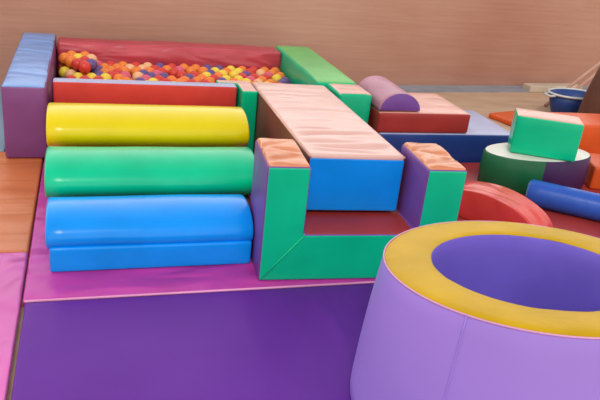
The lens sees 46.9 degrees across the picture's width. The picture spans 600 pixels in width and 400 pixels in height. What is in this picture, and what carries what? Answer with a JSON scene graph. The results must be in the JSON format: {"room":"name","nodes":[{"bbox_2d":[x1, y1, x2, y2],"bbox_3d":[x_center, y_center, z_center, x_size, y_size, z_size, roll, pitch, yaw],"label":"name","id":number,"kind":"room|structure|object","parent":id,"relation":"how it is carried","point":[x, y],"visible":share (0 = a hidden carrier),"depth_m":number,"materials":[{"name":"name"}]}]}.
{"room":"indoor soft playroom","nodes":[
{"label":"indoor soft playroom","id":0,"kind":"room"},
{"bbox_2d":[7,92,550,399],"bbox_3d":[0.907,0.160,4.278,14.000,0.100,12.000,-1,24,-17],"label":"floor","id":1,"kind":"structure","parent":0,"point":[483,103],"depth_m":7.15,"materials":[{"name":"beige wood"}]},
{"bbox_2d":[0,92,4,151],"bbox_3d":[-2.603,-0.575,4.912,1.070,0.040,1.400,-1,24,-17],"label":"floor mat","id":2,"kind":"object","parent":1,"relation":"on","point":[2,142],"visible":0.12,"depth_m":4.78,"materials":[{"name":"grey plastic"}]},
{"bbox_2d":[0,252,27,399],"bbox_3d":[-1.615,0.651,2.289,1.208,0.043,1.890,-1,24,-17],"label":"floor mat","id":3,"kind":"object","parent":1,"relation":"on","point":[13,266],"visible":1,"depth_m":2.86,"materials":[{"name":"pink leather"}]},
{"bbox_2d":[0,152,43,254],"bbox_3d":[-2.060,-0.012,3.727,1.208,0.044,1.380,-1,24,-17],"label":"floor mat","id":4,"kind":"object","parent":1,"relation":"on","point":[19,177],"visible":0.84,"depth_m":3.78,"materials":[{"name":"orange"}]},
{"bbox_2d":[1,32,56,157],"bbox_3d":[-1.919,-0.818,4.995,0.267,0.480,1.702,-1,24,-17],"label":"wall","id":5,"kind":"structure","parent":4,"relation":"on","point":[27,85],"depth_m":4.30,"materials":[{"name":"purple leather"}]},
{"bbox_2d":[11,284,373,399],"bbox_3d":[0.373,0.816,2.405,2.625,0.053,1.985,-1,24,-17],"label":"floor mat","id":6,"kind":"object","parent":1,"relation":"on","point":[287,343],"visible":0.57,"depth_m":2.73,"materials":[{"name":"purple leather"}]},
{"bbox_2d":[350,221,599,399],"bbox_3d":[0.759,0.467,2.441,1.089,0.662,1.089,-11,29,-35],"label":"tube","id":7,"kind":"object","parent":6,"relation":"on","point":[456,310],"visible":1,"depth_m":2.16,"materials":[{"name":"purple leather"}]},
{"bbox_2d":[23,158,375,306],"bbox_3d":[-0.557,-0.274,4.734,2.245,0.042,3.460,-1,24,-17],"label":"floor mat","id":8,"kind":"object","parent":1,"relation":"on","point":[41,284],"visible":0.12,"depth_m":3.17,"materials":[{"name":"leather"}]},
{"bbox_2d":[44,78,253,271],"bbox_3d":[-0.814,-0.239,3.947,1.198,0.460,1.737,-1,24,-17],"label":"steps","id":9,"kind":"structure","parent":8,"relation":"on","point":[138,174],"depth_m":3.57,"materials":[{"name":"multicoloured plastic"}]},
{"bbox_2d":[56,37,280,77],"bbox_3d":[-1.090,-1.107,5.907,1.870,0.463,0.280,-1,24,-17],"label":"wall","id":10,"kind":"structure","parent":8,"relation":"on","point":[129,51],"depth_m":5.75,"materials":[{"name":"leather"}]},
{"bbox_2d":[216,80,257,150],"bbox_3d":[-0.457,-0.575,4.827,0.240,0.460,0.290,-1,24,-17],"label":"wall","id":11,"kind":"structure","parent":8,"relation":"on","point":[246,97],"depth_m":4.71,"materials":[{"name":"green leather"}]},
{"bbox_2d":[276,46,355,87],"bbox_3d":[0.080,-0.930,5.779,0.322,0.477,1.312,-1,24,-17],"label":"wall","id":12,"kind":"structure","parent":8,"relation":"on","point":[301,65],"depth_m":5.57,"materials":[{"name":"green leather"}]},
{"bbox_2d":[251,82,405,210],"bbox_3d":[0.079,-0.322,4.252,0.545,0.554,1.785,1,24,-13],"label":"slide","id":13,"kind":"object","parent":8,"relation":"on","point":[354,168],"visible":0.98,"depth_m":3.52,"materials":[{"name":"leather"}]},
{"bbox_2d":[327,84,371,123],"bbox_3d":[0.333,-0.593,5.063,0.250,0.469,0.290,-1,24,-17],"label":"wall","id":14,"kind":"structure","parent":8,"relation":"on","point":[355,97],"depth_m":4.89,"materials":[{"name":"green leather"}]},
{"bbox_2d":[250,138,466,279],"bbox_3d":[0.258,0.038,3.399,0.955,0.598,0.380,1,24,-13],"label":"arch","id":15,"kind":"object","parent":8,"relation":"on","point":[291,241],"visible":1,"depth_m":3.26,"materials":[{"name":"green leather"}]},
{"bbox_3d":[-0.919,-0.784,5.351,1.800,0.334,1.025,-1,24,-17],"label":"heap","id":16,"kind":"object","parent":8,"relation":"on","visible":0},
{"bbox_2d":[58,53,68,64],"bbox_3d":[-1.806,-1.085,5.310,0.094,0.094,0.094,-1,24,-17],"label":"ball","id":17,"kind":"object","parent":16,"relation":"on","point":[62,56],"visible":0.71,"depth_m":5.27,"materials":[{"name":"orange plastic"}]},
{"bbox_2d":[58,66,68,77],"bbox_3d":[-1.782,-0.964,5.243,0.094,0.094,0.094,-1,24,-17],"label":"ball","id":18,"kind":"object","parent":16,"relation":"on","point":[62,70],"visible":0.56,"depth_m":5.21,"materials":[{"name":"yellow plastic"}]},
{"bbox_2d":[65,55,75,67],"bbox_3d":[-1.737,-1.050,5.250,0.094,0.094,0.094,-1,24,-17],"label":"ball","id":19,"kind":"object","parent":16,"relation":"on","point":[68,60],"visible":0.74,"depth_m":5.21,"materials":[{"name":"orange plastic"}]},
{"bbox_2d":[65,69,75,76],"bbox_3d":[-1.715,-0.933,5.183,0.094,0.094,0.094,-1,24,-17],"label":"ball","id":20,"kind":"object","parent":16,"relation":"on","point":[70,71],"visible":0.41,"depth_m":5.15,"materials":[{"name":"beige plastic"}]},
{"bbox_2d":[67,50,75,55],"bbox_3d":[-1.782,-1.120,5.399,0.094,0.094,0.094,-1,24,-17],"label":"ball","id":21,"kind":"object","parent":16,"relation":"on","point":[70,52],"visible":0.31,"depth_m":5.36,"materials":[{"name":"orange plastic"}]},
{"bbox_2d":[71,58,82,70],"bbox_3d":[-1.666,-1.017,5.189,0.094,0.094,0.094,-1,24,-17],"label":"ball","id":22,"kind":"object","parent":16,"relation":"on","point":[75,62],"visible":0.77,"depth_m":5.15,"materials":[{"name":"red plastic"}]},
{"bbox_2d":[73,72,82,77],"bbox_3d":[-1.643,-0.898,5.122,0.094,0.094,0.094,-1,24,-17],"label":"ball","id":23,"kind":"object","parent":16,"relation":"on","point":[77,74],"visible":0.34,"depth_m":5.09,"materials":[{"name":"yellow plastic"}]},
{"bbox_2d":[73,53,82,57],"bbox_3d":[-1.712,-1.085,5.338,0.094,0.094,0.094,-1,24,-17],"label":"ball","id":24,"kind":"object","parent":16,"relation":"on","point":[77,55],"visible":0.34,"depth_m":5.30,"materials":[{"name":"yellow plastic"}]},
{"bbox_2d":[78,61,90,73],"bbox_3d":[-1.596,-0.985,5.130,0.094,0.094,0.094,-1,24,-17],"label":"ball","id":25,"kind":"object","parent":16,"relation":"on","point":[84,67],"visible":1,"depth_m":5.10,"materials":[{"name":"red plastic"}]},
{"bbox_2d":[80,56,89,60],"bbox_3d":[-1.642,-1.051,5.277,0.094,0.094,0.094,-1,24,-17],"label":"ball","id":26,"kind":"object","parent":16,"relation":"on","point":[84,58],"visible":0.32,"depth_m":5.24,"materials":[{"name":"red plastic"}]},
{"bbox_2d":[80,51,89,55],"bbox_3d":[-1.687,-1.120,5.425,0.094,0.094,0.094,-1,24,-17],"label":"ball","id":27,"kind":"object","parent":16,"relation":"on","point":[84,53],"visible":0.38,"depth_m":5.39,"materials":[{"name":"orange plastic"}]},
{"bbox_2d":[80,75,89,78],"bbox_3d":[-1.575,-0.866,5.064,0.094,0.094,0.094,-1,24,-17],"label":"ball","id":28,"kind":"object","parent":16,"relation":"on","point":[83,76],"visible":0.34,"depth_m":5.03,"materials":[{"name":"red plastic"}]},
{"bbox_2d":[86,73,96,78],"bbox_3d":[-1.552,-0.901,5.151,0.094,0.094,0.094,-1,24,-17],"label":"ball","id":29,"kind":"object","parent":16,"relation":"on","point":[91,75],"visible":0.37,"depth_m":5.12,"materials":[{"name":"yellow plastic"}]},
{"bbox_2d":[87,59,97,70],"bbox_3d":[-1.573,-1.020,5.217,0.094,0.094,0.094,-1,24,-17],"label":"ball","id":30,"kind":"object","parent":16,"relation":"on","point":[93,62],"visible":0.66,"depth_m":5.19,"materials":[{"name":"plastic"}]},
{"bbox_2d":[87,54,97,60],"bbox_3d":[-1.620,-1.087,5.367,0.094,0.094,0.094,-1,24,-17],"label":"ball","id":31,"kind":"object","parent":16,"relation":"on","point":[91,56],"visible":0.36,"depth_m":5.33,"materials":[{"name":"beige plastic"}]},
{"bbox_2d":[93,70,102,75],"bbox_3d":[-1.526,-0.936,5.238,0.094,0.094,0.094,-1,24,-17],"label":"ball","id":32,"kind":"object","parent":16,"relation":"on","point":[97,72],"visible":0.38,"depth_m":5.20,"materials":[{"name":"plastic"}]},
{"bbox_2d":[100,63,108,67],"bbox_3d":[-1.549,-1.039,5.475,0.094,0.094,0.094,-1,24,-17],"label":"ball","id":33,"kind":"object","parent":16,"relation":"on","point":[104,65],"visible":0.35,"depth_m":5.44,"materials":[{"name":"orange plastic"}]},
{"bbox_2d":[100,68,109,72],"bbox_3d":[-1.502,-0.971,5.327,0.094,0.094,0.094,-1,24,-17],"label":"ball","id":34,"kind":"object","parent":16,"relation":"on","point":[104,70],"visible":0.4,"depth_m":5.29,"materials":[{"name":"orange plastic"}]},
{"bbox_2d":[100,73,111,79],"bbox_3d":[-1.457,-0.904,5.180,0.094,0.094,0.094,-1,24,-17],"label":"ball","id":35,"kind":"object","parent":16,"relation":"on","point":[104,75],"visible":0.46,"depth_m":5.15,"materials":[{"name":"yellow plastic"}]},
{"bbox_2d":[106,61,114,65],"bbox_3d":[-1.524,-1.074,5.562,0.094,0.094,0.094,-1,24,-17],"label":"ball","id":36,"kind":"object","parent":16,"relation":"on","point":[110,63],"visible":0.36,"depth_m":5.52,"materials":[{"name":"red plastic"}]},
{"bbox_2d":[106,66,115,70],"bbox_3d":[-1.478,-1.005,5.414,0.094,0.094,0.094,-1,24,-17],"label":"ball","id":37,"kind":"object","parent":16,"relation":"on","point":[111,68],"visible":0.32,"depth_m":5.38,"materials":[{"name":"orange plastic"}]},
{"bbox_2d":[107,71,116,79],"bbox_3d":[-1.433,-0.937,5.268,0.094,0.094,0.094,-1,24,-17],"label":"ball","id":38,"kind":"object","parent":16,"relation":"on","point":[111,73],"visible":0.37,"depth_m":5.23,"materials":[{"name":"red plastic"}]},
{"bbox_2d":[112,63,121,67],"bbox_3d":[-1.454,-1.040,5.502,0.094,0.094,0.094,-1,24,-17],"label":"ball","id":39,"kind":"object","parent":16,"relation":"on","point":[116,65],"visible":0.37,"depth_m":5.47,"materials":[{"name":"orange plastic"}]},
{"bbox_2d":[113,68,122,73],"bbox_3d":[-1.410,-0.971,5.354,0.094,0.094,0.094,-1,24,-17],"label":"ball","id":40,"kind":"object","parent":16,"relation":"on","point":[117,70],"visible":0.36,"depth_m":5.32,"materials":[{"name":"red plastic"}]},
{"bbox_2d":[113,74,123,79],"bbox_3d":[-1.363,-0.904,5.209,0.094,0.094,0.094,-1,24,-17],"label":"ball","id":41,"kind":"object","parent":16,"relation":"on","point":[116,76],"visible":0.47,"depth_m":5.17,"materials":[{"name":"orange plastic"}]},
{"bbox_2d":[119,66,129,72],"bbox_3d":[-1.384,-1.007,5.445,0.094,0.094,0.094,-1,24,-17],"label":"ball","id":42,"kind":"object","parent":16,"relation":"on","point":[123,68],"visible":0.42,"depth_m":5.41,"materials":[{"name":"orange plastic"}]},
{"bbox_2d":[120,71,131,78],"bbox_3d":[-1.338,-0.940,5.296,0.094,0.094,0.094,-1,24,-17],"label":"ball","id":43,"kind":"object","parent":16,"relation":"on","point":[124,73],"visible":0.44,"depth_m":5.26,"materials":[{"name":"pink plastic"}]},
{"bbox_2d":[125,64,134,73],"bbox_3d":[-1.361,-1.042,5.530,0.094,0.094,0.094,-1,24,-17],"label":"ball","id":44,"kind":"object","parent":16,"relation":"on","point":[130,66],"visible":0.44,"depth_m":5.49,"materials":[{"name":"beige plastic"}]},
{"bbox_2d":[131,66,141,74],"bbox_3d":[-1.291,-1.009,5.473,0.094,0.094,0.094,-1,24,-17],"label":"ball","id":45,"kind":"object","parent":16,"relation":"on","point":[134,69],"visible":0.47,"depth_m":5.44,"materials":[{"name":"orange plastic"}]},
{"bbox_2d":[132,72,142,79],"bbox_3d":[-1.246,-0.942,5.324,0.094,0.094,0.094,-1,24,-17],"label":"ball","id":46,"kind":"object","parent":16,"relation":"on","point":[135,75],"visible":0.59,"depth_m":5.29,"materials":[{"name":"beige plastic"}]},
{"bbox_2d":[139,69,148,74],"bbox_3d":[-1.222,-0.975,5.410,0.094,0.094,0.094,-1,24,-17],"label":"ball","id":47,"kind":"object","parent":16,"relation":"on","point":[143,71],"visible":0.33,"depth_m":5.38,"materials":[{"name":"plastic"}]},
{"bbox_2d":[141,74,150,79],"bbox_3d":[-1.175,-0.908,5.262,0.094,0.094,0.094,-1,24,-17],"label":"ball","id":48,"kind":"object","parent":16,"relation":"on","point":[146,77],"visible":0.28,"depth_m":5.23,"materials":[{"name":"pink plastic"}]},
{"bbox_2d":[145,67,153,71],"bbox_3d":[-1.199,-1.011,5.499,0.094,0.094,0.094,-1,24,-17],"label":"ball","id":49,"kind":"object","parent":16,"relation":"on","point":[149,69],"visible":0.37,"depth_m":5.46,"materials":[{"name":"orange plastic"}]},
{"bbox_2d":[146,72,155,77],"bbox_3d":[-1.151,-0.943,5.352,0.094,0.094,0.094,-1,24,-17],"label":"ball","id":50,"kind":"object","parent":16,"relation":"on","point":[151,74],"visible":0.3,"depth_m":5.32,"materials":[{"name":"plastic"}]},
{"bbox_2d":[150,65,158,69],"bbox_3d":[-1.175,-1.045,5.588,0.094,0.094,0.094,-1,24,-17],"label":"ball","id":51,"kind":"object","parent":16,"relation":"on","point":[155,67],"visible":0.29,"depth_m":5.55,"materials":[{"name":"red plastic"}]},
{"bbox_2d":[152,70,161,74],"bbox_3d":[-1.128,-0.977,5.440,0.094,0.094,0.094,-1,24,-17],"label":"ball","id":52,"kind":"object","parent":16,"relation":"on","point":[157,72],"visible":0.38,"depth_m":5.40,"materials":[{"name":"pink plastic"}]},
{"bbox_2d":[154,75,163,80],"bbox_3d":[-1.081,-0.909,5.291,0.094,0.094,0.094,-1,24,-17],"label":"ball","id":53,"kind":"object","parent":16,"relation":"on","point":[158,77],"visible":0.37,"depth_m":5.25,"materials":[{"name":"red plastic"}]},
{"bbox_2d":[155,62,164,67],"bbox_3d":[-1.151,-1.081,5.675,0.094,0.094,0.094,-1,24,-17],"label":"ball","id":54,"kind":"object","parent":16,"relation":"on","point":[159,64],"visible":0.38,"depth_m":5.64,"materials":[{"name":"plastic"}]},
{"bbox_2d":[157,67,167,73],"bbox_3d":[-1.104,-1.012,5.528,0.094,0.094,0.094,-1,24,-17],"label":"ball","id":55,"kind":"object","parent":16,"relation":"on","point":[161,69],"visible":0.43,"depth_m":5.50,"materials":[{"name":"red plastic"}]},
{"bbox_2d":[159,72,168,77],"bbox_3d":[-1.057,-0.945,5.380,0.094,0.094,0.094,-1,24,-17],"label":"ball","id":56,"kind":"object","parent":16,"relation":"on","point":[165,75],"visible":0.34,"depth_m":5.34,"materials":[{"name":"plastic"}]},
{"bbox_2d":[162,65,170,71],"bbox_3d":[-1.081,-1.048,5.616,0.094,0.094,0.094,-1,24,-17],"label":"ball","id":57,"kind":"object","parent":16,"relation":"on","point":[167,67],"visible":0.35,"depth_m":5.58,"materials":[{"name":"orange plastic"}]},
{"bbox_2d":[167,75,176,80],"bbox_3d":[-0.988,-0.910,5.319,0.094,0.094,0.094,-1,24,-17],"label":"ball","id":58,"kind":"object","parent":16,"relation":"on","point":[172,78],"visible":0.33,"depth_m":5.28,"materials":[{"name":"orange plastic"}]},
{"bbox_2d":[168,68,178,76],"bbox_3d":[-1.011,-1.014,5.554,0.094,0.094,0.094,-1,24,-17],"label":"ball","id":59,"kind":"object","parent":16,"relation":"on","point":[173,71],"visible":0.5,"depth_m":5.52,"materials":[{"name":"red plastic"}]},
{"bbox_2d":[175,66,184,70],"bbox_3d":[-0.985,-1.049,5.644,0.094,0.094,0.094,-1,24,-17],"label":"ball","id":60,"kind":"object","parent":16,"relation":"on","point":[180,68],"visible":0.4,"depth_m":5.61,"materials":[{"name":"pink plastic"}]},
{"bbox_2d":[176,71,186,78],"bbox_3d":[-0.939,-0.980,5.497,0.094,0.094,0.094,-1,24,-17],"label":"ball","id":61,"kind":"object","parent":16,"relation":"on","point":[179,74],"visible":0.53,"depth_m":5.46,"materials":[{"name":"red plastic"}]},
{"bbox_2d":[179,63,188,70],"bbox_3d":[-0.963,-1.084,5.733,0.094,0.094,0.094,-1,24,-17],"label":"ball","id":62,"kind":"object","parent":16,"relation":"on","point":[183,65],"visible":0.36,"depth_m":5.70,"materials":[{"name":"orange plastic"}]},
{"bbox_2d":[180,76,188,81],"bbox_3d":[-0.894,-0.912,5.349,0.094,0.094,0.094,-1,24,-17],"label":"ball","id":63,"kind":"object","parent":16,"relation":"on","point":[185,78],"visible":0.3,"depth_m":5.31,"materials":[{"name":"orange plastic"}]},
{"bbox_2d":[185,66,196,73],"bbox_3d":[-0.893,-1.050,5.672,0.094,0.094,0.094,-1,24,-17],"label":"ball","id":64,"kind":"object","parent":16,"relation":"on","point":[189,69],"visible":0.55,"depth_m":5.64,"materials":[{"name":"orange plastic"}]},
{"bbox_2d":[189,71,198,76],"bbox_3d":[-0.846,-0.982,5.523,0.094,0.094,0.094,-1,24,-17],"label":"ball","id":65,"kind":"object","parent":16,"relation":"on","point":[194,73],"visible":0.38,"depth_m":5.49,"materials":[{"name":"red plastic"}]},
{"bbox_2d":[192,64,199,70],"bbox_3d":[-0.869,-1.085,5.759,0.094,0.094,0.094,-1,24,-17],"label":"ball","id":66,"kind":"object","parent":16,"relation":"on","point":[196,66],"visible":0.37,"depth_m":5.72,"materials":[{"name":"orange plastic"}]},
{"bbox_2d":[192,76,201,81],"bbox_3d":[-0.800,-0.913,5.375,0.094,0.094,0.094,-1,24,-17],"label":"ball","id":67,"kind":"object","parent":16,"relation":"on","point":[198,79],"visible":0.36,"depth_m":5.34,"materials":[{"name":"orange plastic"}]},
{"bbox_2d":[197,67,207,73],"bbox_3d":[-0.799,-1.052,5.700,0.094,0.094,0.094,-1,24,-17],"label":"ball","id":68,"kind":"object","parent":16,"relation":"on","point":[201,70],"visible":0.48,"depth_m":5.66,"materials":[{"name":"orange plastic"}]},
{"bbox_2d":[198,74,206,79],"bbox_3d":[-0.776,-0.949,5.465,0.094,0.094,0.094,-1,24,-17],"label":"ball","id":69,"kind":"object","parent":16,"relation":"on","point":[202,76],"visible":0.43,"depth_m":5.43,"materials":[{"name":"orange plastic"}]},
{"bbox_2d":[205,77,214,82],"bbox_3d":[-0.708,-0.916,5.403,0.094,0.094,0.094,-1,24,-17],"label":"ball","id":70,"kind":"object","parent":16,"relation":"on","point":[210,79],"visible":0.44,"depth_m":5.37,"materials":[{"name":"orange plastic"}]},
{"bbox_2d":[206,69,215,74],"bbox_3d":[-0.728,-1.018,5.641,0.094,0.094,0.094,-1,24,-17],"label":"ball","id":71,"kind":"object","parent":16,"relation":"on","point":[210,71],"visible":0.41,"depth_m":5.61,"materials":[{"name":"plastic"}]},
{"bbox_2d":[209,74,218,82],"bbox_3d":[-0.683,-0.951,5.493,0.094,0.094,0.094,-1,24,-17],"label":"ball","id":72,"kind":"object","parent":16,"relation":"on","point":[214,76],"visible":0.37,"depth_m":5.46,"materials":[{"name":"red plastic"}]},
{"bbox_2d":[214,72,222,77],"bbox_3d":[-0.659,-0.985,5.582,0.094,0.094,0.094,-1,24,-17],"label":"ball","id":73,"kind":"object","parent":16,"relation":"on","point":[218,74],"visible":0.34,"depth_m":5.55,"materials":[{"name":"orange plastic"}]},
{"bbox_2d":[218,70,227,74],"bbox_3d":[-0.637,-1.021,5.669,0.094,0.094,0.094,-1,24,-17],"label":"ball","id":74,"kind":"object","parent":16,"relation":"on","point":[223,72],"visible":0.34,"depth_m":5.63,"materials":[{"name":"yellow plastic"}]},
{"bbox_2d":[222,67,231,75],"bbox_3d":[-0.611,-1.056,5.757,0.094,0.094,0.094,-1,24,-17],"label":"ball","id":75,"kind":"object","parent":16,"relation":"on","point":[226,69],"visible":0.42,"depth_m":5.72,"materials":[{"name":"orange plastic"}]},
{"bbox_2d":[229,70,238,77],"bbox_3d":[-0.542,-1.023,5.698,0.094,0.094,0.094,-1,24,-17],"label":"ball","id":76,"kind":"object","parent":16,"relation":"on","point":[233,73],"visible":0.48,"depth_m":5.66,"materials":[{"name":"yellow plastic"}]},
{"bbox_2d":[234,75,242,80],"bbox_3d":[-0.495,-0.954,5.548,0.094,0.094,0.094,-1,24,-17],"label":"ball","id":77,"kind":"object","parent":16,"relation":"on","point":[238,77],"visible":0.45,"depth_m":5.51,"materials":[{"name":"yellow plastic"}]},
{"bbox_2d":[238,73,246,78],"bbox_3d":[-0.474,-0.990,5.636,0.094,0.094,0.094,-1,24,-17],"label":"ball","id":78,"kind":"object","parent":16,"relation":"on","point":[243,75],"visible":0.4,"depth_m":5.60,"materials":[{"name":"red plastic"}]},
{"bbox_2d":[245,68,254,73],"bbox_3d":[-0.426,-1.059,5.812,0.094,0.094,0.094,-1,24,-17],"label":"ball","id":79,"kind":"object","parent":16,"relation":"on","point":[250,70],"visible":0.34,"depth_m":5.78,"materials":[{"name":"red plastic"}]},
{"bbox_2d":[246,76,254,81],"bbox_3d":[-0.402,-0.955,5.577,0.094,0.094,0.094,-1,24,-17],"label":"ball","id":80,"kind":"object","parent":16,"relation":"on","point":[251,78],"visible":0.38,"depth_m":5.54,"materials":[{"name":"pink plastic"}]},
{"bbox_2d":[249,73,258,78],"bbox_3d":[-0.379,-0.990,5.666,0.094,0.094,0.094,-1,24,-17],"label":"ball","id":81,"kind":"object","parent":16,"relation":"on","point":[254,75],"visible":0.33,"depth_m":5.63,"materials":[{"name":"red plastic"}]},
{"bbox_2d":[255,69,264,76],"bbox_3d":[-0.332,-1.060,5.842,0.094,0.094,0.094,-1,24,-17],"label":"ball","id":82,"kind":"object","parent":16,"relation":"on","point":[259,72],"visible":0.44,"depth_m":5.80,"materials":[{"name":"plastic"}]},
{"bbox_2d":[257,76,266,81],"bbox_3d":[-0.310,-0.957,5.606,0.094,0.094,0.094,-1,24,-17],"label":"ball","id":83,"kind":"object","parent":16,"relation":"on","point":[262,78],"visible":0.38,"depth_m":5.57,"materials":[{"name":"orange plastic"}]},
{"bbox_2d":[261,74,270,79],"bbox_3d":[-0.285,-0.993,5.693,0.094,0.094,0.094,-1,24,-17],"label":"ball","id":84,"kind":"object","parent":16,"relation":"on","point":[266,76],"visible":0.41,"depth_m":5.66,"materials":[{"name":"red plastic"}]},
{"bbox_2d":[271,74,281,82],"bbox_3d":[-0.192,-0.995,5.720,0.094,0.094,0.094,-1,24,-17],"label":"ball","id":85,"kind":"object","parent":16,"relation":"on","point":[276,77],"visible":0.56,"depth_m":5.68,"materials":[{"name":"yellow plastic"}]},
{"bbox_2d":[277,79,286,83],"bbox_3d":[-0.147,-0.926,5.574,0.094,0.094,0.094,-1,24,-17],"label":"ball","id":86,"kind":"object","parent":16,"relation":"on","point":[283,81],"visible":0.34,"depth_m":5.54,"materials":[{"name":"plastic"}]},
{"bbox_2d":[281,77,290,83],"bbox_3d":[-0.121,-0.961,5.662,0.094,0.094,0.094,-1,24,-17],"label":"ball","id":87,"kind":"object","parent":16,"relation":"on","point":[286,79],"visible":0.37,"depth_m":5.63,"materials":[{"name":"plastic"}]},
{"bbox_2d":[370,110,509,162],"bbox_3d":[0.997,-0.499,5.398,1.120,0.250,0.660,-1,24,-17],"label":"foam slab","id":88,"kind":"object","parent":1,"relation":"on","point":[468,147],"visible":0.37,"depth_m":5.15,"materials":[{"name":"blue leather"}]},
{"bbox_2d":[368,93,469,132],"bbox_3d":[0.820,-0.671,5.229,0.730,0.156,0.580,-1,24,-17],"label":"foam block","id":89,"kind":"object","parent":88,"relation":"on","point":[436,114],"visible":0.65,"depth_m":5.00,"materials":[{"name":"red leather"}]},
{"bbox_2d":[358,76,419,110],"bbox_3d":[0.645,-0.792,5.091,0.320,0.132,0.520,-1,24,-17],"label":"foam half cylinder","id":90,"kind":"object","parent":89,"relation":"on","point":[386,95],"visible":0.93,"depth_m":4.90,"materials":[{"name":"leather"}]},
{"bbox_2d":[489,111,514,125],"bbox_3d":[2.091,-0.753,6.534,0.440,0.050,0.440,-9,27,-32],"label":"foam mat","id":91,"kind":"object","parent":1,"relation":"on","point":[506,117],"visible":0.34,"depth_m":6.51,"materials":[{"name":"orange leather"}]},
{"bbox_2d":[457,163,599,237],"bbox_3d":[1.839,0.044,4.611,2.220,0.040,1.570,-1,24,-17],"label":"floor mat","id":92,"kind":"object","parent":1,"relation":"on","point":[559,220],"visible":0.07,"depth_m":4.33,"materials":[{"name":"red leather"}]},
{"bbox_2d":[458,181,553,227],"bbox_3d":[1.156,0.033,4.155,0.730,0.199,0.240,24,28,35],"label":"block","id":93,"kind":"object","parent":92,"relation":"on","point":[481,201],"visible":0.56,"depth_m":4.05,"materials":[{"name":"leather"}]},
{"bbox_2d":[477,143,590,194],"bbox_3d":[1.634,-0.225,4.823,0.832,0.245,0.416,-1,24,-17],"label":"drum","id":94,"kind":"object","parent":92,"relation":"on","point":[500,166],"visible":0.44,"depth_m":4.64,"materials":[{"name":"green leather"}]},
{"bbox_2d":[508,108,583,161],"bbox_3d":[1.657,-0.445,4.683,0.430,0.266,0.210,10,23,9],"label":"foam block","id":95,"kind":"object","parent":94,"relation":"on","point":[532,132],"visible":1,"depth_m":4.59,"materials":[{"name":"green leather"}]},
{"bbox_2d":[525,180,599,220],"bbox_3d":[1.883,0.048,4.345,0.900,0.170,0.170,14,24,18],"label":"roll","id":96,"kind":"object","parent":92,"relation":"on","point":[549,196],"visible":0.93,"depth_m":4.35,"materials":[{"name":"blue leather"}]},
{"bbox_2d":[584,153,599,189],"bbox_3d":[2.373,-0.185,5.008,0.620,0.178,0.340,7,23,2],"label":"foam block","id":97,"kind":"object","parent":92,"relation":"on","point":[592,180],"visible":0.48,"depth_m":4.89,"materials":[{"name":"orange leather"}]},
{"bbox_2d":[522,83,581,91],"bbox_3d":[2.917,-1.297,7.991,0.760,0.075,0.140,-4,25,-22],"label":"bench","id":98,"kind":"object","parent":1,"relation":"on","point":[532,87],"visible":0.63,"depth_m":7.88,"materials":[{"name":"beige wood"}]},
{"bbox_2d":[544,87,586,112],"bbox_3d":[2.685,-0.948,6.889,0.618,0.249,0.414,-2,24,-19],"label":"tub","id":99,"kind":"object","parent":1,"relation":"on","point":[568,100],"visible":0.59,"depth_m":6.76,"materials":[{"name":"blue plastic"}]},
{"bbox_2d":[544,61,599,106],"bbox_3d":[2.920,-1.252,7.327,0.780,0.517,0.034,-7,27,-29],"label":"pole","id":100,"kind":"object","parent":1,"relation":"on","point":[592,68],"visible":0.76,"depth_m":7.33,"materials":[{"name":"brown wood"}]},
{"bbox_2d":[550,112,599,153],"bbox_3d":[2.425,-0.490,5.615,0.800,0.353,0.360,0,24,-14],"label":"foam block","id":101,"kind":"object","parent":1,"relation":"on","point":[590,139],"visible":0.2,"depth_m":5.40,"materials":[{"name":"orange leather"}]},
{"bbox_2d":[576,71,596,88],"bbox_3d":[3.021,-1.246,7.338,0.780,0.517,0.034,-7,27,-29],"label":"pole","id":102,"kind":"object","parent":1,"relation":"on","point":[583,83],"visible":0.27,"depth_m":7.33,"materials":[{"name":"brown wood"}]},
{"bbox_2d":[577,67,599,113],"bbox_3d":[2.924,-0.923,6.256,0.700,0.745,0.700,-1,24,-17],"label":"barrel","id":103,"kind":"object","parent":1,"relation":"on","point":[590,103],"visible":0.39,"depth_m":6.19,"materials":[{"name":"brown wood"}]},
{"bbox_2d":[0,0,599,85],"bbox_3d":[1.324,-1.774,7.358,12.000,1.120,0.180,-4,25,-22],"label":"wall","id":104,"kind":"structure","parent":0,"point":[402,42],"depth_m":7.07,"materials":[{"name":"paint"}]},
{"bbox_2d":[0,83,588,91],"bbox_3d":[1.342,-1.191,7.405,11.900,0.020,0.220,-4,25,-22],"label":"trim","id":105,"kind":"structure","parent":104,"relation":"attached to","point":[408,88],"depth_m":7.56,"materials":[{"name":"beige wood"}]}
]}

